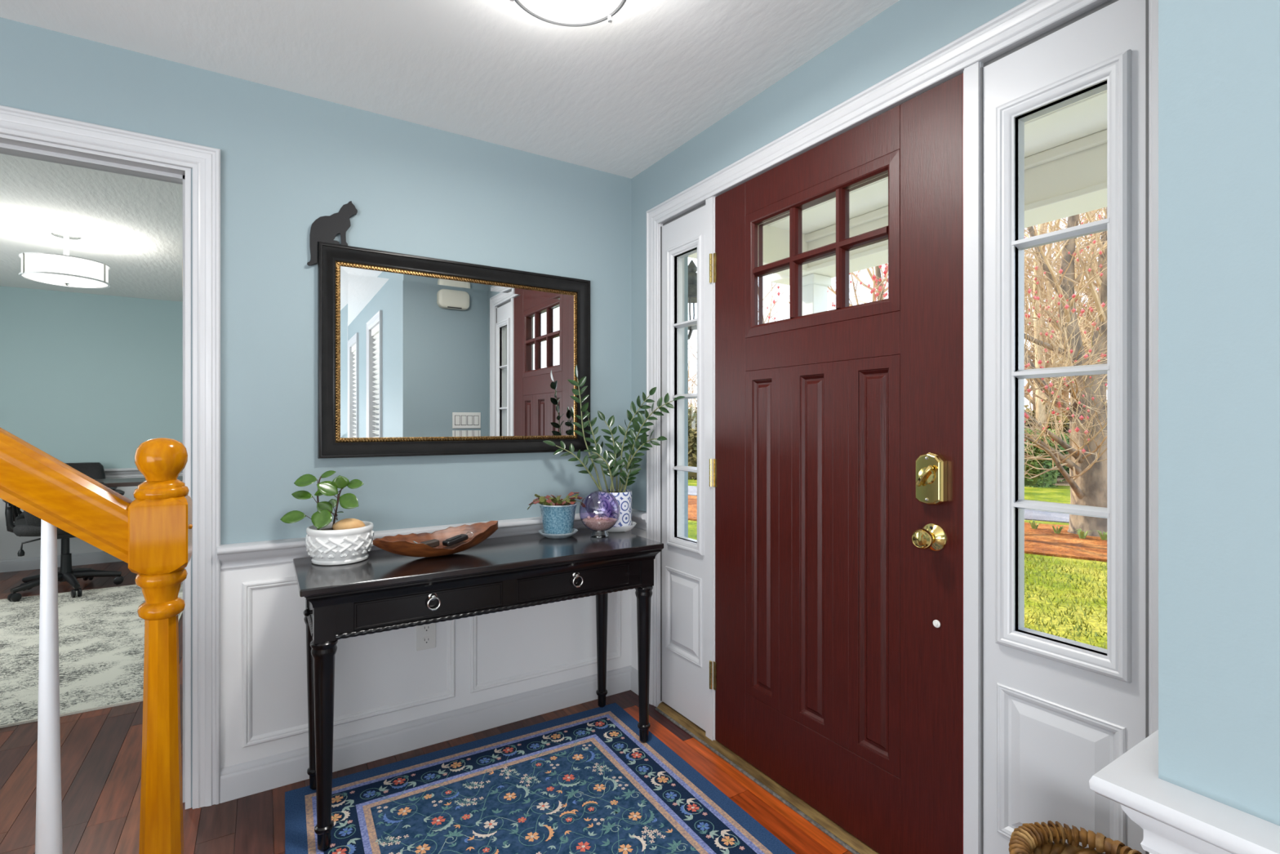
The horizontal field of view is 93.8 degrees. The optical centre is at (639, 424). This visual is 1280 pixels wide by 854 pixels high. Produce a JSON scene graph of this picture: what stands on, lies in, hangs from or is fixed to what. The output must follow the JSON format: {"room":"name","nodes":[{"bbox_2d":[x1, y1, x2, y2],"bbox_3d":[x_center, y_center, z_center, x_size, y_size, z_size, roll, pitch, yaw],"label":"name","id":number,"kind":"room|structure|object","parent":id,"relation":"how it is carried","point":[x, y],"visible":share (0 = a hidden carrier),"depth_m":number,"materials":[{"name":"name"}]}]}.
{"room":"entrance hall","nodes":[
{"label":"entrance hall","id":0,"kind":"room"},
{"bbox_2d":[0,285,182,468],"bbox_3d":[-4.648,0.040,5.269,3.500,2.321,0.120,0,0,-32],"label":"wall","id":1,"kind":"structure","parent":0,"point":[84,377],"depth_m":5.14,"materials":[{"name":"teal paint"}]},
{"bbox_2d":[0,551,122,572],"bbox_3d":[-4.611,1.148,5.210,3.300,0.104,0.018,0,0,-32],"label":"baseboard","id":2,"kind":"structure","parent":1,"relation":"attached to","point":[93,557],"depth_m":5.03,"materials":[{"name":"grey wood"}]},
{"bbox_2d":[0,475,182,559],"bbox_3d":[-4.614,0.785,5.215,3.300,0.650,0.006,0,0,-32],"label":"trim","id":3,"kind":"structure","parent":1,"relation":"attached to","point":[10,543],"depth_m":4.94,"materials":[{"name":"white"}]},
{"bbox_2d":[103,467,182,477],"bbox_3d":[-4.603,0.425,5.198,3.300,0.080,0.047,0,0,-32],"label":"trim","id":4,"kind":"structure","parent":1,"relation":"attached to","point":[120,472],"depth_m":5.25,"materials":[{"name":"grey"}]},
{"bbox_2d":[0,17,631,807],"bbox_3d":[-2.161,0.040,1.470,5.260,2.321,0.120,0,0,-32],"label":"wall","id":5,"kind":"structure","parent":0,"point":[290,160],"depth_m":2.06,"materials":[{"name":"blue paint"}]},
{"bbox_2d":[0,133,191,808],"bbox_3d":[-1.843,0.198,1.683,0.945,2.005,0.145,0,0,-32],"label":"trim","id":6,"kind":"structure","parent":5,"relation":"attached to","point":[11,145],"depth_m":1.87,"materials":[{"name":"grey wood"}]},
{"bbox_2d":[0,105,220,808],"bbox_3d":[-1.799,0.164,1.613,1.097,2.072,0.023,0,0,-32],"label":"trim","id":7,"kind":"structure","parent":5,"relation":"attached to","point":[204,161],"depth_m":1.88,"materials":[{"name":"grey wood"}]},
{"bbox_2d":[416,622,435,650],"bbox_3d":[-0.800,0.785,2.243,0.070,0.115,0.009,0,0,-32],"label":"wall outlet","id":8,"kind":"object","parent":5,"relation":"attached to","point":[425,633],"visible":0.81,"depth_m":2.24,"materials":[{"name":"white plastic"}]},
{"bbox_2d":[422,636,431,644],"bbox_3d":[-0.799,0.808,2.241,0.032,0.025,0.003,0,0,-32],"label":"receptacle","id":9,"kind":"object","parent":8,"relation":"attached to","point":[425,640],"depth_m":2.24,"materials":[{"name":"white plastic"}]},
{"bbox_2d":[422,624,431,631],"bbox_3d":[-0.799,0.763,2.241,0.032,0.025,0.003,0,0,-32],"label":"receptacle","id":10,"kind":"object","parent":8,"relation":"attached to","point":[425,628],"depth_m":2.24,"materials":[{"name":"white plastic"}]},
{"bbox_2d":[220,665,638,803],"bbox_3d":[-0.646,1.148,2.256,1.539,0.104,0.154,0,0,-32],"label":"baseboard","id":11,"kind":"structure","parent":5,"relation":"attached to","point":[242,780],"depth_m":2.22,"materials":[{"name":"grey wood"}]},
{"bbox_2d":[217,508,646,570],"bbox_3d":[-0.651,0.425,2.256,1.546,0.080,0.158,0,0,-32],"label":"trim","id":12,"kind":"structure","parent":5,"relation":"attached to","point":[256,553],"depth_m":2.01,"materials":[{"name":"grey"}]},
{"bbox_2d":[220,527,646,768],"bbox_3d":[-0.650,0.789,2.256,1.545,0.662,0.160,0,0,-32],"label":"wainscoting","id":13,"kind":"structure","parent":5,"relation":"attached to","point":[382,680],"depth_m":2.16,"materials":[{"name":"white wood"}]},
{"bbox_2d":[317,241,590,458],"bbox_3d":[-0.660,-0.253,2.324,1.040,0.739,0.033,0,0,-32],"label":"wall mirror","id":14,"kind":"object","parent":5,"relation":"attached to","point":[417,355],"visible":0.94,"depth_m":2.27,"materials":[{"name":"black wood"}]},
{"bbox_2d":[306,200,357,266],"bbox_3d":[-1.063,-0.661,2.071,0.155,0.245,0.006,0,0,-32],"label":"cutout","id":15,"kind":"object","parent":14,"relation":"on","point":[325,228],"visible":1,"depth_m":2.06,"materials":[{"name":"black"}]},
{"bbox_2d":[340,266,573,437],"bbox_3d":[-0.666,-0.253,2.334,0.902,0.601,0.004,0,0,-32],"label":"mirror glass","id":16,"kind":"object","parent":14,"relation":"attached to","point":[424,354],"depth_m":2.30,"materials":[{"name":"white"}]},
{"bbox_2d":[0,560,853,853],"bbox_3d":[-1.702,1.280,0.742,5.260,0.160,11.000,0,0,-32],"label":"floor","id":17,"kind":"structure","parent":0,"point":[101,749],"depth_m":1.98,"materials":[{"name":"brown wood"}]},
{"bbox_2d":[12,462,117,571],"bbox_3d":[-4.625,0.762,4.825,0.625,0.875,0.609,0,0,-40],"label":"chair","id":18,"kind":"object","parent":17,"relation":"on","point":[95,470],"visible":0.09,"depth_m":5.02,"materials":[{"name":"black plastic"}]},
{"bbox_2d":[0,582,182,728],"bbox_3d":[-3.700,1.195,3.053,2.143,0.010,2.416,0,0,-32],"label":"area rug","id":19,"kind":"object","parent":17,"relation":"on","point":[101,631],"visible":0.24,"depth_m":3.11,"materials":[{"name":"grey carpet"}]},
{"bbox_2d":[2,481,124,601],"bbox_3d":[-4.105,0.801,4.286,0.616,0.780,0.625,0,0,44],"label":"chair","id":20,"kind":"object","parent":19,"relation":"on","point":[29,526],"visible":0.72,"depth_m":4.14,"materials":[{"name":"black plastic"}]},
{"bbox_2d":[94,475,182,487],"bbox_3d":[-4.410,0.822,4.544,2.030,0.757,0.480,0,0,-32],"label":"office desk","id":21,"kind":"object","parent":17,"relation":"on","point":[128,482],"visible":0.02,"depth_m":4.65,"materials":[{"name":"brown wood"}]},
{"bbox_2d":[284,702,795,853],"bbox_3d":[-0.160,1.196,1.468,1.218,0.009,1.830,0,0,-31],"label":"floral rug","id":22,"kind":"object","parent":17,"relation":"on","point":[584,782],"visible":1,"depth_m":1.89,"materials":[{"name":"blue fabric"}]},
{"bbox_2d":[293,528,663,850],"bbox_3d":[-0.528,0.817,2.104,1.181,0.748,0.447,0,0,-32],"label":"console table","id":23,"kind":"object","parent":22,"relation":"on","point":[385,590],"visible":1,"depth_m":1.91,"materials":[{"name":"black paint"}]},
{"bbox_2d":[305,520,373,565],"bbox_3d":[-0.978,0.387,1.956,0.200,0.113,0.200,0,0,-36],"label":"ceramic pot","id":24,"kind":"object","parent":23,"relation":"on","point":[326,546],"visible":0.92,"depth_m":1.88,"materials":[{"name":"white ceramic"}]},
{"bbox_2d":[280,470,364,529],"bbox_3d":[-1.032,0.251,1.938,0.257,0.197,0.073,0,0,5],"label":"plant","id":25,"kind":"object","parent":24,"relation":"on","point":[321,518],"visible":0.98,"depth_m":1.94,"materials":[{"name":"green plant"}]},
{"bbox_2d":[332,518,365,529],"bbox_3d":[-0.949,0.343,1.956,0.113,0.072,0.060,0,0,0],"label":"stone","id":26,"kind":"object","parent":24,"relation":"in","point":[346,523],"visible":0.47,"depth_m":1.94,"materials":[{"name":"beige stone"}]},
{"bbox_2d":[373,520,497,557],"bbox_3d":[-0.677,0.395,2.023,0.422,0.096,0.170,0,0,-32],"label":"wooden bowl","id":27,"kind":"object","parent":23,"relation":"on","point":[401,544],"visible":0.97,"depth_m":2.02,"materials":[{"name":"brown wood"}]},
{"bbox_2d":[420,538,439,547],"bbox_3d":[-0.706,0.403,2.012,0.056,0.027,0.034,0,0,-44],"label":"pouch","id":28,"kind":"object","parent":27,"relation":"in","point":[433,543],"visible":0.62,"depth_m":2.00,"materials":[{"name":"brown"}]},
{"bbox_2d":[442,531,473,546],"bbox_3d":[-0.626,0.395,2.067,0.036,0.036,0.110,0,0,38],"label":"key fob","id":29,"kind":"object","parent":27,"relation":"in","point":[451,541],"visible":1,"depth_m":2.04,"materials":[{"name":"black plastic"}]},
{"bbox_2d":[538,502,577,538],"bbox_3d":[-0.323,0.377,2.367,0.154,0.131,0.154,0,0,-32],"label":"glazed pot","id":30,"kind":"object","parent":23,"relation":"on","point":[557,521],"visible":0.87,"depth_m":2.31,"materials":[{"name":"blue ceramic"}]},
{"bbox_2d":[527,491,586,509],"bbox_3d":[-0.333,0.304,2.366,0.186,0.062,0.220,0,0,32],"label":"succulent plant","id":31,"kind":"object","parent":30,"relation":"in","point":[567,500],"visible":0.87,"depth_m":2.34,"materials":[{"name":"green plant"}]},
{"bbox_2d":[578,490,620,537],"bbox_3d":[-0.159,0.352,2.364,0.162,0.182,0.162,0,0,-32],"label":"glass globe","id":32,"kind":"object","parent":23,"relation":"on","point":[594,491],"visible":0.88,"depth_m":2.35},
{"bbox_2d":[582,516,617,530],"bbox_3d":[-0.159,0.395,2.364,0.137,0.048,0.137,0,0,-32],"label":"decorative sand","id":33,"kind":"object","parent":32,"relation":"in","point":[597,525],"visible":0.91,"depth_m":2.32,"materials":[{"name":"pink sand"}]},
{"bbox_2d":[597,488,635,532],"bbox_3d":[-0.105,0.361,2.522,0.180,0.163,0.180,0,0,-32],"label":"pot","id":34,"kind":"object","parent":23,"relation":"on","point":[608,506],"visible":0.66,"depth_m":2.46,"materials":[{"name":"white ceramic"}]},
{"bbox_2d":[542,364,684,492],"bbox_3d":[-0.086,0.027,2.441,0.589,0.542,0.196,0,0,15],"label":"plant","id":35,"kind":"object","parent":34,"relation":"in","point":[611,471],"visible":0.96,"depth_m":2.45,"materials":[{"name":"green plant"}]},
{"bbox_2d":[654,702,879,853],"bbox_3d":[0.599,1.218,1.883,0.230,0.084,1.650,0,0,-32],"label":"threshold","id":36,"kind":"object","parent":17,"relation":"on","point":[822,822],"visible":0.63,"depth_m":1.96,"materials":[{"name":"brown wood"}]},
{"bbox_2d":[1008,820,1142,853],"bbox_3d":[0.767,0.967,1.014,0.244,0.447,0.243,0,0,25],"label":"wicker basket","id":37,"kind":"object","parent":17,"relation":"on","point":[1036,837],"visible":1,"depth_m":1.10,"materials":[{"name":"brown wicker"}]},
{"bbox_3d":[-1.114,0.820,0.451,1.055,0.760,0.980,0,0,-32],"label":"staircase","id":38,"kind":"structure","parent":17,"relation":"on","visible":0},
{"bbox_2d":[0,426,192,853],"bbox_3d":[-1.360,0.232,0.824,1.196,1.935,0.085,0,0,-32],"label":"stair railing","id":39,"kind":"object","parent":38,"relation":"on","point":[152,532],"visible":1,"depth_m":1.08,"materials":[{"name":"brown wood"}]},
{"bbox_2d":[0,0,899,302],"bbox_3d":[-1.692,-1.181,0.725,5.260,0.120,10.960,0,0,-32],"label":"ceiling","id":40,"kind":"structure","parent":0,"point":[617,97],"depth_m":1.89,"materials":[{"name":"white paint"}]},
{"bbox_2d":[18,229,110,288],"bbox_3d":[-3.364,-0.967,3.512,0.388,0.309,0.388,0,0,-32],"label":"drum ceiling light","id":41,"kind":"object","parent":40,"relation":"hanging from","point":[65,269],"visible":1,"depth_m":3.42,"materials":[{"name":"white"}]},
{"bbox_2d":[509,0,626,26],"bbox_3d":[-0.169,-1.069,1.406,0.295,0.105,0.295,0,0,-32],"label":"ceiling light","id":42,"kind":"object","parent":40,"relation":"attached to","point":[569,13],"visible":1,"depth_m":1.50,"materials":[{"name":"white glass"}]},
{"bbox_2d":[631,0,1026,537],"bbox_3d":[0.616,0.040,1.845,0.160,2.321,2.204,0,0,-32],"label":"wall","id":43,"kind":"structure","parent":0,"point":[906,32],"depth_m":1.97,"materials":[{"name":"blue paint"}]},
{"bbox_2d":[662,205,705,730],"bbox_3d":[0.184,0.167,2.412,0.058,2.006,0.304,0,0,-32],"label":"window","id":44,"kind":"structure","parent":43,"relation":"in","point":[683,558],"depth_m":2.44,"materials":[{"name":"grey wood"}]},
{"bbox_2d":[709,72,963,853],"bbox_3d":[0.515,0.164,1.839,0.108,2.018,0.955,0,0,-32],"label":"door","id":45,"kind":"structure","parent":43,"relation":"in","point":[838,460],"depth_m":1.73,"materials":[{"name":"red paint"}]},
{"bbox_2d":[646,0,1158,733],"bbox_3d":[0.517,0.139,1.831,0.023,2.122,1.809,0,0,-32],"label":"trim","id":46,"kind":"structure","parent":43,"relation":"attached to","point":[1028,18],"depth_m":1.59,"materials":[{"name":"grey wood"}]},
{"bbox_2d":[660,0,1148,853],"bbox_3d":[0.543,0.160,1.847,0.041,2.020,1.650,0,0,-32],"label":"trim","id":47,"kind":"structure","parent":43,"relation":"attached to","point":[1110,2],"depth_m":1.40,"materials":[{"name":"grey wood"}]},
{"bbox_2d":[659,0,1151,853],"bbox_3d":[0.591,0.163,1.879,0.166,2.075,1.690,0,0,-32],"label":"trim","id":48,"kind":"structure","parent":43,"relation":"attached to","point":[971,73],"depth_m":1.42,"materials":[{"name":"grey wood"}]},
{"bbox_2d":[982,0,1145,853],"bbox_3d":[0.896,0.167,1.280,0.058,2.006,0.306,0,0,-32],"label":"window","id":49,"kind":"structure","parent":43,"relation":"in","point":[1057,711],"depth_m":1.27,"materials":[{"name":"grey wood"}]},
{"bbox_2d":[1158,0,1279,826],"bbox_3d":[0.850,0.040,0.761,0.600,2.321,0.120,0,0,-32],"label":"wall","id":50,"kind":"structure","parent":0,"point":[1219,60],"depth_m":0.61,"materials":[{"name":"blue paint"}]},
{"bbox_3d":[-0.793,-0.250,3.717,0.610,3.500,6.934,0,0,-32],"label":"wall","id":51,"kind":"structure","parent":0,"visible":0},
{"bbox_2d":[688,259,697,339],"bbox_3d":[0.209,-0.601,2.962,0.280,0.442,0.160,0,0,-32],"label":"lantern","id":52,"kind":"object","parent":51,"relation":"attached to","point":[692,268],"visible":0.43,"depth_m":2.96,"materials":[{"name":"grey metal"}]},
{"label":"outside","id":53,"kind":"structure","parent":0,"visible":0},
{"bbox_2d":[688,485,1069,523],"bbox_3d":[2.910,1.665,13.811,69.988,0.070,1.892,0,0,33],"label":"driveway","id":54,"kind":"structure","parent":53,"point":[1035,515],"depth_m":10.69,"materials":[{"name":"concrete"}]},
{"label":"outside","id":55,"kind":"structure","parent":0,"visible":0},
{"bbox_2d":[688,477,1106,648],"bbox_3d":[21.670,1.800,34.132,69.800,0.300,110.000,0,0,-32],"label":"lawn","id":56,"kind":"structure","parent":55,"point":[1060,494],"depth_m":6.00,"materials":[{"name":"green plant"}]},
{"bbox_2d":[688,413,697,479],"bbox_3d":[2.200,0.660,19.512,3.283,2.198,3.354,0,0,-32],"label":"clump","id":57,"kind":"object","parent":56,"relation":"on","point":[692,426],"visible":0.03,"depth_m":18.05,"materials":[{"name":"plant"}]},
{"bbox_2d":[688,271,862,407],"bbox_3d":[2.978,-2.304,15.265,6.038,8.117,3.612,0,0,-25],"label":"tree","id":58,"kind":"object","parent":56,"relation":"on","point":[772,287],"visible":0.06,"depth_m":15.01,"materials":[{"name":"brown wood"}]},
{"bbox_2d":[688,495,1106,561],"bbox_3d":[1.432,1.660,11.502,69.988,0.080,3.380,0,0,33],"label":"mulch bed","id":59,"kind":"object","parent":56,"relation":"on","point":[1042,540],"visible":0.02,"depth_m":8.15,"materials":[{"name":"brown wood"}]},
{"bbox_2d":[763,263,1030,321],"bbox_3d":[3.946,-2.450,9.694,5.529,8.409,5.709,0,0,5],"label":"tree","id":60,"kind":"object","parent":59,"relation":"on","point":[878,286],"visible":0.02,"depth_m":9.71,"materials":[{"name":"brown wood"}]},
{"bbox_2d":[880,207,1106,537],"bbox_3d":[6.303,-2.416,8.339,6.023,8.287,5.289,0,0,17],"label":"maple tree","id":61,"kind":"object","parent":59,"relation":"on","point":[1086,411],"visible":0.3,"depth_m":8.69,"materials":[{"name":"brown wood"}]},
{"bbox_2d":[1026,520,1043,528],"bbox_3d":[6.118,1.559,9.305,0.242,0.122,0.233,0,0,-11],"label":"tuft","id":62,"kind":"object","parent":59,"relation":"on","point":[1033,524],"visible":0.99,"depth_m":9.27,"materials":[{"name":"green plant"}]},
{"bbox_2d":[1049,524,1064,533],"bbox_3d":[6.209,1.557,8.895,0.267,0.126,0.232,0,0,44],"label":"tuft","id":63,"kind":"object","parent":59,"relation":"on","point":[1057,531],"visible":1,"depth_m":8.87,"materials":[{"name":"green plant"}]},
{"bbox_2d":[1075,528,1091,538],"bbox_3d":[6.273,1.557,8.484,0.265,0.127,0.256,0,0,-32],"label":"tuft","id":64,"kind":"object","parent":59,"relation":"on","point":[1082,535],"visible":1,"depth_m":8.48,"materials":[{"name":"green plant"}]},
{"bbox_2d":[1095,529,1106,540],"bbox_3d":[6.517,1.558,8.401,0.275,0.125,0.243,0,0,37],"label":"tuft","id":65,"kind":"object","parent":59,"relation":"on","point":[1104,536],"visible":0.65,"depth_m":8.39,"materials":[{"name":"green plant"}]},
{"bbox_2d":[1053,476,1069,485],"bbox_3d":[17.253,1.660,36.200,69.988,0.080,40.863,0,0,33],"label":"bed","id":66,"kind":"object","parent":56,"relation":"on","point":[1059,482],"depth_m":16.55,"materials":[{"name":"beige stone"}]},
{"bbox_2d":[688,302,697,409],"bbox_3d":[2.812,-2.642,25.563,6.167,8.696,4.589,0,0,-7],"label":"tree","id":67,"kind":"object","parent":66,"relation":"on","point":[694,399],"visible":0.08,"depth_m":24.71,"materials":[{"name":"brown plant"}]},
{"bbox_2d":[688,404,697,424],"bbox_3d":[1.690,0.504,21.915,3.409,2.513,3.392,0,0,-32],"label":"clump","id":68,"kind":"object","parent":66,"relation":"on","point":[691,411],"visible":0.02,"depth_m":21.02,"materials":[{"name":"white plant"}]},
{"bbox_2d":[688,329,697,408],"bbox_3d":[2.737,-2.172,32.407,5.492,7.745,4.087,0,0,-32],"label":"tree","id":69,"kind":"object","parent":66,"relation":"on","point":[694,330],"visible":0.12,"depth_m":32.76,"materials":[{"name":"brown plant"}]},
{"bbox_2d":[688,337,697,411],"bbox_3d":[2.504,-2.318,28.774,4.243,8.041,5.702,0,0,-39],"label":"tree","id":70,"kind":"object","parent":66,"relation":"on","point":[695,337],"visible":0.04,"depth_m":28.71,"materials":[{"name":"brown plant"}]},
{"bbox_2d":[688,358,697,405],"bbox_3d":[2.410,-0.866,29.655,3.036,5.112,3.319,0,0,-12],"label":"tree","id":71,"kind":"object","parent":66,"relation":"on","point":[690,358],"visible":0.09,"depth_m":29.76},
{"bbox_2d":[828,268,1025,320],"bbox_3d":[13.958,-6.576,24.962,11.821,16.668,8.796,0,0,-7],"label":"tree","id":72,"kind":"object","parent":66,"relation":"on","point":[870,268],"visible":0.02,"depth_m":27.74,"materials":[{"name":"brown plant"}]},
{"bbox_2d":[882,225,1059,352],"bbox_3d":[12.978,-5.639,24.319,7.794,14.769,10.474,0,0,-39],"label":"tree","id":73,"kind":"object","parent":66,"relation":"on","point":[1036,225],"visible":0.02,"depth_m":23.80,"materials":[{"name":"brown plant"}]},
{"bbox_2d":[867,220,1098,357],"bbox_3d":[13.037,-5.914,21.764,11.152,15.350,7.694,0,0,22],"label":"tree","id":74,"kind":"object","parent":66,"relation":"on","point":[1060,220],"visible":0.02,"depth_m":21.39,"materials":[{"name":"brown plant"}]},
{"bbox_2d":[1024,404,1035,432],"bbox_3d":[11.071,0.502,19.505,3.310,2.516,3.316,0,0,-32],"label":"clump","id":75,"kind":"object","parent":66,"relation":"on","point":[1026,406],"visible":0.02,"depth_m":18.75,"materials":[{"name":"beige plant"}]},
{"bbox_2d":[1025,226,1057,356],"bbox_3d":[14.635,-5.373,24.175,7.143,14.252,10.354,0,0,-28],"label":"tree","id":76,"kind":"object","parent":66,"relation":"on","point":[1036,226],"visible":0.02,"depth_m":22.39,"materials":[{"name":"brown plant"}]},
{"bbox_2d":[1024,411,1069,478],"bbox_3d":[13.371,0.668,19.480,3.362,2.182,3.398,0,0,-32],"label":"clump","id":77,"kind":"object","parent":66,"relation":"on","point":[1066,427],"visible":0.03,"depth_m":18.24,"materials":[{"name":"plant"}]},
{"bbox_2d":[1024,428,1069,487],"bbox_3d":[10.702,0.890,16.996,2.527,1.641,2.507,0,0,-32],"label":"clipped hedge","id":78,"kind":"object","parent":66,"relation":"on","point":[1046,479],"visible":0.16,"depth_m":15.83,"materials":[{"name":"green plant"}]},
{"bbox_2d":[1034,406,1064,421],"bbox_3d":[15.318,0.507,20.699,3.323,2.504,3.349,0,0,-32],"label":"clump","id":79,"kind":"object","parent":66,"relation":"on","point":[1046,406],"visible":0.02,"depth_m":20.83,"materials":[{"name":"beige plant"}]},
{"bbox_2d":[1024,213,1088,395],"bbox_3d":[15.756,-6.080,24.103,7.862,15.687,11.396,0,0,-1],"label":"tree","id":80,"kind":"object","parent":66,"relation":"on","point":[1085,214],"visible":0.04,"depth_m":22.89,"materials":[{"name":"brown plant"}]},
{"bbox_2d":[1024,222,1095,393],"bbox_3d":[17.398,-6.705,26.740,12.317,16.955,8.498,0,0,38],"label":"tree","id":81,"kind":"object","parent":66,"relation":"on","point":[1046,222],"visible":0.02,"depth_m":25.81,"materials":[{"name":"brown plant"}]},
{"bbox_2d":[1024,218,1096,354],"bbox_3d":[16.646,-6.079,19.452,11.106,15.661,8.264,0,0,27],"label":"tree","id":82,"kind":"object","parent":66,"relation":"on","point":[1063,219],"visible":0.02,"depth_m":21.72,"materials":[{"name":"brown plant"}]},
{"bbox_2d":[1024,217,1096,368],"bbox_3d":[13.509,-5.324,23.628,7.094,14.154,10.282,0,0,-11],"label":"tree","id":83,"kind":"object","parent":66,"relation":"on","point":[1033,360],"visible":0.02,"depth_m":21.83,"materials":[{"name":"brown plant"}]},
{"bbox_2d":[1024,211,1097,382],"bbox_3d":[19.592,-6.673,25.293,8.466,16.891,12.271,0,0,23],"label":"tree","id":84,"kind":"object","parent":66,"relation":"on","point":[1092,211],"visible":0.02,"depth_m":25.62,"materials":[{"name":"brown plant"}]},
{"bbox_2d":[1024,217,1097,408],"bbox_3d":[14.851,-4.684,21.426,7.643,12.872,8.357,0,0,8],"label":"tree","id":85,"kind":"object","parent":66,"relation":"on","point":[1035,231],"visible":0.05,"depth_m":21.03,"materials":[{"name":"brown plant"}]},
{"bbox_2d":[1025,216,1097,403],"bbox_3d":[18.203,-6.215,26.450,11.596,15.962,8.000,0,0,-40],"label":"tree","id":86,"kind":"object","parent":66,"relation":"on","point":[1064,393],"visible":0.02,"depth_m":25.67,"materials":[{"name":"brown plant"}]},
{"bbox_2d":[1024,218,1098,431],"bbox_3d":[11.956,-5.298,17.547,8.384,14.120,9.167,0,0,-42],"label":"tree","id":87,"kind":"object","parent":66,"relation":"on","point":[1042,406],"visible":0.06,"depth_m":18.04,"materials":[{"name":"beige plant"}]},
{"bbox_2d":[1024,210,1101,413],"bbox_3d":[13.642,-5.000,20.509,6.764,13.496,9.805,0,0,-15],"label":"tree","id":88,"kind":"object","parent":66,"relation":"on","point":[1049,255],"visible":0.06,"depth_m":20.34,"materials":[{"name":"brown plant"}]},
{"bbox_2d":[1024,212,1102,346],"bbox_3d":[14.379,-6.812,16.853,12.159,17.146,9.048,0,0,37],"label":"tree","id":89,"kind":"object","parent":66,"relation":"on","point":[1083,339],"visible":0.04,"depth_m":19.32,"materials":[{"name":"brown plant"}]},
{"bbox_2d":[1024,210,1103,409],"bbox_3d":[14.957,-8.048,23.782,13.936,19.651,10.370,0,0,-34],"label":"tree","id":90,"kind":"object","parent":66,"relation":"on","point":[1028,260],"visible":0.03,"depth_m":22.91,"materials":[{"name":"brown plant"}]},
{"bbox_2d":[1024,209,1103,343],"bbox_3d":[16.913,-5.763,18.947,9.781,15.065,8.945,0,0,-25],"label":"tree","id":91,"kind":"object","parent":66,"relation":"on","point":[1103,210],"visible":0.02,"depth_m":20.15,"materials":[{"name":"brown plant"}]},
{"bbox_2d":[1024,213,1104,399],"bbox_3d":[17.295,-6.575,26.614,8.794,16.666,11.819,0,0,-35],"label":"tree","id":92,"kind":"object","parent":66,"relation":"on","point":[1031,397],"visible":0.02,"depth_m":26.73,"materials":[{"name":"brown plant"}]},
{"bbox_2d":[1030,209,1101,346],"bbox_3d":[15.521,-4.976,18.508,8.742,13.465,7.995,0,0,26],"label":"tree","id":93,"kind":"object","parent":66,"relation":"on","point":[1089,326],"visible":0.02,"depth_m":18.73,"materials":[{"name":"brown plant"}]},
{"bbox_2d":[1026,210,1104,361],"bbox_3d":[17.919,-5.505,22.308,10.281,14.497,7.650,0,0,16],"label":"tree","id":94,"kind":"object","parent":66,"relation":"on","point":[1104,211],"visible":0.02,"depth_m":21.91,"materials":[{"name":"brown plant"}]},
{"bbox_2d":[1029,213,1106,389],"bbox_3d":[14.021,-3.986,15.771,6.800,11.453,7.436,0,0,36],"label":"tree","id":95,"kind":"object","parent":66,"relation":"on","point":[1090,214],"visible":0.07,"depth_m":16.08,"materials":[{"name":"brown plant"}]},
{"bbox_2d":[1032,208,1106,347],"bbox_3d":[18.932,-6.175,22.058,7.958,15.879,11.536,0,0,9],"label":"tree","id":96,"kind":"object","parent":66,"relation":"on","point":[1105,208],"visible":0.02,"depth_m":23.76,"materials":[{"name":"plant"}]},
{"bbox_2d":[1024,553,1106,648],"bbox_3d":[4.085,1.620,6.481,4.727,0.060,6.466,0,0,-32],"label":"grass blades","id":97,"kind":"object","parent":56,"relation":"on","point":[1042,560],"visible":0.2,"depth_m":5.69,"materials":[{"name":"green plant"}]},
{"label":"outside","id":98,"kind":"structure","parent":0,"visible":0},
{"bbox_2d":[762,89,1106,234],"bbox_3d":[1.321,-1.290,2.584,1.820,0.100,3.664,0,0,-32],"label":"ceiling","id":99,"kind":"structure","parent":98,"point":[1086,117],"depth_m":2.62,"materials":[{"name":"white paint"}]},
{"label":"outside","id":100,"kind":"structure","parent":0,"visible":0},
{"bbox_3d":[1.333,1.485,2.574,1.750,0.330,3.234,0,0,-32],"label":"floor","id":101,"kind":"structure","parent":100,"visible":0},
{"bbox_2d":[802,273,831,315],"bbox_3d":[1.170,0.163,4.063,0.190,2.315,0.190,0,0,-32],"label":"porch column","id":102,"kind":"structure","parent":101,"relation":"on","point":[815,286],"depth_m":4.00,"materials":[{"name":"white paint"}]},
{"bbox_2d":[688,129,1106,284],"bbox_3d":[1.345,-1.117,2.452,1.660,0.245,3.414,0,0,-32],"label":"beam","id":103,"kind":"structure","parent":102,"relation":"on","point":[1069,179],"depth_m":2.77,"materials":[{"name":"white paint"}]},
{"bbox_3d":[1.783,0.039,-1.143,0.150,2.321,4.096,0,0,-32],"label":"wall","id":104,"kind":"structure","parent":0,"visible":0},
{"bbox_2d":[1088,729,1279,853],"bbox_3d":[0.989,0.425,0.496,0.647,0.080,0.955,0,0,-32],"label":"trim","id":105,"kind":"structure","parent":104,"relation":"attached to","point":[1174,819],"depth_m":0.62,"materials":[{"name":"grey wood"}]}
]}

